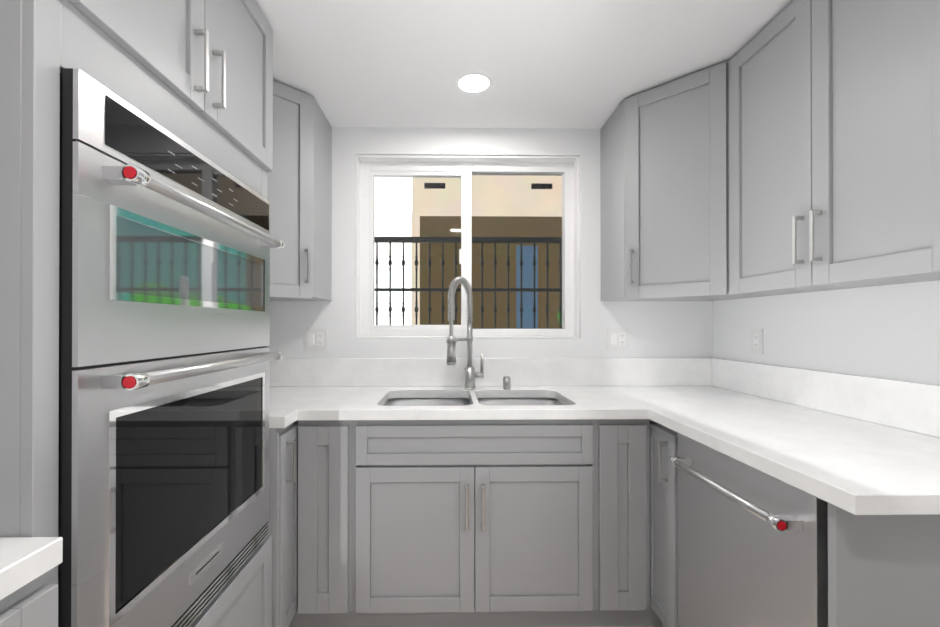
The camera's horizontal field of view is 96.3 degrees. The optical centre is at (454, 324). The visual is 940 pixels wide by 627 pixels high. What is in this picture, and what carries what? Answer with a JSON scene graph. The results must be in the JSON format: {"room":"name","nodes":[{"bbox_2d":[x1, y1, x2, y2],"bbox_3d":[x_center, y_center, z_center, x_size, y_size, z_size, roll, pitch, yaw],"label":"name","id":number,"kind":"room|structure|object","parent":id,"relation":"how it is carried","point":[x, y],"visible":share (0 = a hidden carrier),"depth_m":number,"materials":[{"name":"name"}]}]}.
{"room":"kitchen","nodes":[
{"label":"kitchen","id":0,"kind":"room"},
{"bbox_2d":[267,127,712,357],"bbox_3d":[0.065,0.096,2.330,2.666,2.300,0.150,0,0,-1],"label":"wall","id":1,"kind":"structure","parent":0,"point":[670,329],"depth_m":2.26,"materials":[{"name":"white paint"}]},
{"bbox_2d":[267,80,331,300],"bbox_3d":[-0.953,-0.584,1.935,0.615,0.938,0.608,0,0,-1],"label":"upper cabinet","id":2,"kind":"object","parent":1,"relation":"attached to","point":[299,187],"visible":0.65,"depth_m":1.88,"materials":[{"name":"grey paint"}]},
{"bbox_2d":[305,328,326,349],"bbox_3d":[-0.737,0.081,2.237,0.116,0.115,0.011,0,0,-1],"label":"electrical outlet","id":3,"kind":"object","parent":1,"relation":"attached to","point":[315,338],"visible":1,"depth_m":2.23,"materials":[{"name":"white plastic"}]},
{"bbox_2d":[356,155,579,338],"bbox_3d":[0.073,-0.416,2.333,1.209,0.988,0.128,0,0,-1],"label":"window","id":4,"kind":"structure","parent":1,"relation":"in","point":[369,168],"depth_m":2.33,"materials":[{"name":"white plastic"}]},
{"bbox_2d":[607,328,628,349],"bbox_3d":[0.880,0.081,2.262,0.116,0.115,0.011,0,0,-1],"label":"electrical outlet","id":5,"kind":"object","parent":1,"relation":"attached to","point":[617,338],"visible":1,"depth_m":2.26,"materials":[{"name":"white plastic"}]},
{"bbox_2d":[255,0,793,128],"bbox_3d":[0.096,-1.111,0.369,2.866,0.100,4.081,0,0,-1],"label":"ceiling","id":6,"kind":"structure","parent":0,"point":[571,64],"depth_m":1.64,"materials":[{"name":"white paint"}]},
{"bbox_2d":[452,70,495,94],"bbox_3d":[0.086,-1.051,1.839,0.190,0.007,0.190,0,0,-1],"label":"recessed light","id":7,"kind":"object","parent":6,"relation":"in","point":[472,82],"visible":1,"depth_m":1.83,"materials":[{"name":"white plastic"}]},
{"bbox_2d":[577,626,662,626],"bbox_3d":[0.096,1.289,0.361,2.866,0.100,4.081,0,0,-1],"label":"floor","id":8,"kind":"structure","parent":0,"point":[619,626],"depth_m":1.73,"materials":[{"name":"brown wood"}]},
{"bbox_2d":[0,572,57,626],"bbox_3d":[-0.918,0.803,0.387,0.636,0.872,0.503,0,0,-1],"label":"base cabinet","id":9,"kind":"object","parent":8,"relation":"on","point":[35,604],"depth_m":0.61,"materials":[{"name":"grey paint"}]},
{"bbox_2d":[0,537,62,600],"bbox_3d":[-0.912,0.269,0.125,0.640,0.190,1.033,0,0,-1],"label":"countertop","id":10,"kind":"structure","parent":9,"relation":"on","point":[24,561],"depth_m":0.60,"materials":[{"name":"white stone"}]},
{"bbox_2d":[0,0,272,626],"bbox_3d":[-0.926,0.093,1.064,0.641,2.298,0.840,0,0,-1],"label":"tall cabinet","id":11,"kind":"object","parent":8,"relation":"on","point":[196,75],"visible":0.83,"depth_m":0.69,"materials":[{"name":"grey paint"}]},
{"bbox_2d":[58,68,284,626],"bbox_3d":[-0.884,0.149,1.062,0.644,1.141,0.746,0,0,-1],"label":"wall oven","id":12,"kind":"object","parent":11,"relation":"in","point":[167,241],"visible":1,"depth_m":0.87,"materials":[{"name":"silver metal"}]},
{"bbox_2d":[268,421,295,626],"bbox_3d":[-0.937,0.807,1.589,0.636,0.872,0.213,0,0,-1],"label":"base cabinet","id":13,"kind":"object","parent":8,"relation":"on","point":[282,441],"depth_m":1.52,"materials":[{"name":"grey paint"}]},
{"bbox_2d":[269,366,300,427],"bbox_3d":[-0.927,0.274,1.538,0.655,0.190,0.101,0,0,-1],"label":"countertop","id":14,"kind":"structure","parent":13,"relation":"on","point":[285,381],"depth_m":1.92,"materials":[{"name":"white stone"}]},
{"bbox_2d":[270,358,776,420],"bbox_3d":[0.071,0.276,1.928,2.662,0.190,0.649,0,0,-1],"label":"countertop","id":15,"kind":"structure","parent":13,"relation":"on","point":[331,388],"depth_m":2.20,"materials":[{"name":"white stone"}]},
{"bbox_2d":[446,276,483,389],"bbox_3d":[0.055,0.048,2.067,0.192,0.565,0.220,0,0,-1],"label":"faucet","id":16,"kind":"object","parent":15,"relation":"on","point":[470,374],"visible":1,"depth_m":2.12,"materials":[{"name":"silver metal"}]},
{"bbox_2d":[383,398,563,405],"bbox_3d":[0.090,0.472,1.917,0.878,0.201,0.452,0,0,-1],"label":"sink","id":17,"kind":"object","parent":15,"relation":"in","point":[461,401],"visible":0.06,"depth_m":2.12,"materials":[{"name":"grey metal"}]},
{"bbox_2d":[503,376,510,389],"bbox_3d":[0.266,0.299,2.139,0.039,0.064,0.039,0,0,-1],"label":"air gap cap","id":18,"kind":"object","parent":15,"relation":"on","point":[506,382],"visible":1,"depth_m":2.12,"materials":[{"name":"silver metal"}]},
{"bbox_2d":[296,420,395,626],"bbox_3d":[-0.489,0.808,1.940,0.310,0.872,0.603,0,0,-1],"label":"base cabinet","id":19,"kind":"object","parent":8,"relation":"on","point":[346,469],"depth_m":1.64,"materials":[{"name":"grey paint"}]},
{"bbox_2d":[540,419,651,626],"bbox_3d":[0.642,0.808,1.958,0.314,0.872,0.603,0,0,-1],"label":"base cabinet","id":20,"kind":"object","parent":8,"relation":"on","point":[596,474],"depth_m":1.66,"materials":[{"name":"grey paint"}]},
{"bbox_2d":[668,433,827,626],"bbox_3d":[1.052,0.808,1.218,0.636,0.868,0.566,0,0,-1],"label":"dishwasher","id":21,"kind":"object","parent":8,"relation":"on","point":[752,547],"visible":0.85,"depth_m":1.16,"materials":[{"name":"silver metal"}]},
{"bbox_2d":[652,421,855,626],"bbox_3d":[1.096,0.807,1.616,0.623,0.872,0.223,0,0,-1],"label":"base cabinet","id":22,"kind":"object","parent":8,"relation":"on","point":[841,523],"depth_m":1.51,"materials":[{"name":"grey paint"}]},
{"bbox_2d":[649,366,939,514],"bbox_3d":[1.087,0.273,1.214,0.655,0.190,0.810,0,0,-1],"label":"countertop","id":23,"kind":"structure","parent":22,"relation":"on","point":[857,444],"depth_m":1.29,"materials":[{"name":"white stone"}]},
{"bbox_2d":[713,280,939,384],"bbox_3d":[1.478,0.089,0.386,0.100,2.300,4.081,0,0,-1],"label":"wall","id":24,"kind":"structure","parent":0,"point":[887,331],"depth_m":1.52,"materials":[{"name":"white paint"}]},
{"bbox_2d":[600,61,761,300],"bbox_3d":[1.097,-0.589,1.938,0.610,0.928,0.669,0,0,-1],"label":"upper cabinet","id":25,"kind":"object","parent":24,"relation":"attached to","point":[662,148],"depth_m":1.83,"materials":[{"name":"grey paint"}]},
{"bbox_2d":[751,329,762,353],"bbox_3d":[1.399,0.080,1.945,0.008,0.115,0.070,0,0,-1],"label":"electrical outlet","id":26,"kind":"object","parent":24,"relation":"attached to","point":[756,341],"visible":1,"depth_m":1.94,"materials":[{"name":"white plastic"}]},
{"bbox_2d":[724,0,939,295],"bbox_3d":[1.226,-0.591,1.312,0.371,0.928,0.811,0,0,-1],"label":"upper cabinet","id":27,"kind":"object","parent":24,"relation":"attached to","point":[793,147],"depth_m":1.22,"materials":[{"name":"grey paint"}]},
{"bbox_2d":[938,329,939,368],"bbox_3d":[1.411,0.072,1.190,0.008,0.115,0.070,0,0,-1],"label":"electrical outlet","id":28,"kind":"object","parent":24,"relation":"attached to","point":[938,348],"visible":1,"depth_m":1.22,"materials":[{"name":"white plastic"}]},
{"label":"outside","id":29,"kind":"structure","parent":0,"visible":0},
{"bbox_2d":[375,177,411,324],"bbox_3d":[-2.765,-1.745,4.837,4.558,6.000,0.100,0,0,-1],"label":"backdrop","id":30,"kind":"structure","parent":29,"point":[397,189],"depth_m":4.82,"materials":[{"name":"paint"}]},
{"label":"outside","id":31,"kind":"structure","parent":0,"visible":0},
{"bbox_2d":[375,237,561,327],"bbox_3d":[0.004,0.294,3.203,4.046,1.910,0.044,0,0,-1],"label":"railing","id":32,"kind":"object","parent":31,"point":[494,240],"depth_m":3.20,"materials":[{"name":"black metal"}]},
{"bbox_2d":[411,175,561,324],"bbox_3d":[0.756,-1.745,4.842,2.480,6.000,0.200,0,0,-1],"label":"exterior wall","id":33,"kind":"structure","parent":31,"point":[516,198],"depth_m":4.83,"materials":[{"name":"paint"}]},
{"bbox_2d":[424,183,444,188],"bbox_3d":[-0.223,-1.585,4.818,0.240,0.060,0.014,0,0,-1],"label":"vent","id":34,"kind":"object","parent":33,"relation":"attached to","point":[442,186],"depth_m":4.81,"materials":[{"name":"black metal"}]},
{"bbox_2d":[531,183,551,188],"bbox_3d":[1.006,-1.585,4.837,0.240,0.060,0.014,0,0,-1],"label":"vent","id":35,"kind":"object","parent":33,"relation":"attached to","point":[536,185],"depth_m":4.83,"materials":[{"name":"black metal"}]},
{"bbox_2d":[420,216,561,327],"bbox_3d":[2.673,-1.737,7.007,6.500,6.000,0.130,0,0,-1],"label":"building exterior","id":36,"kind":"structure","parent":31,"point":[527,226],"depth_m":6.93,"materials":[{"name":"brown paint"}]}
]}

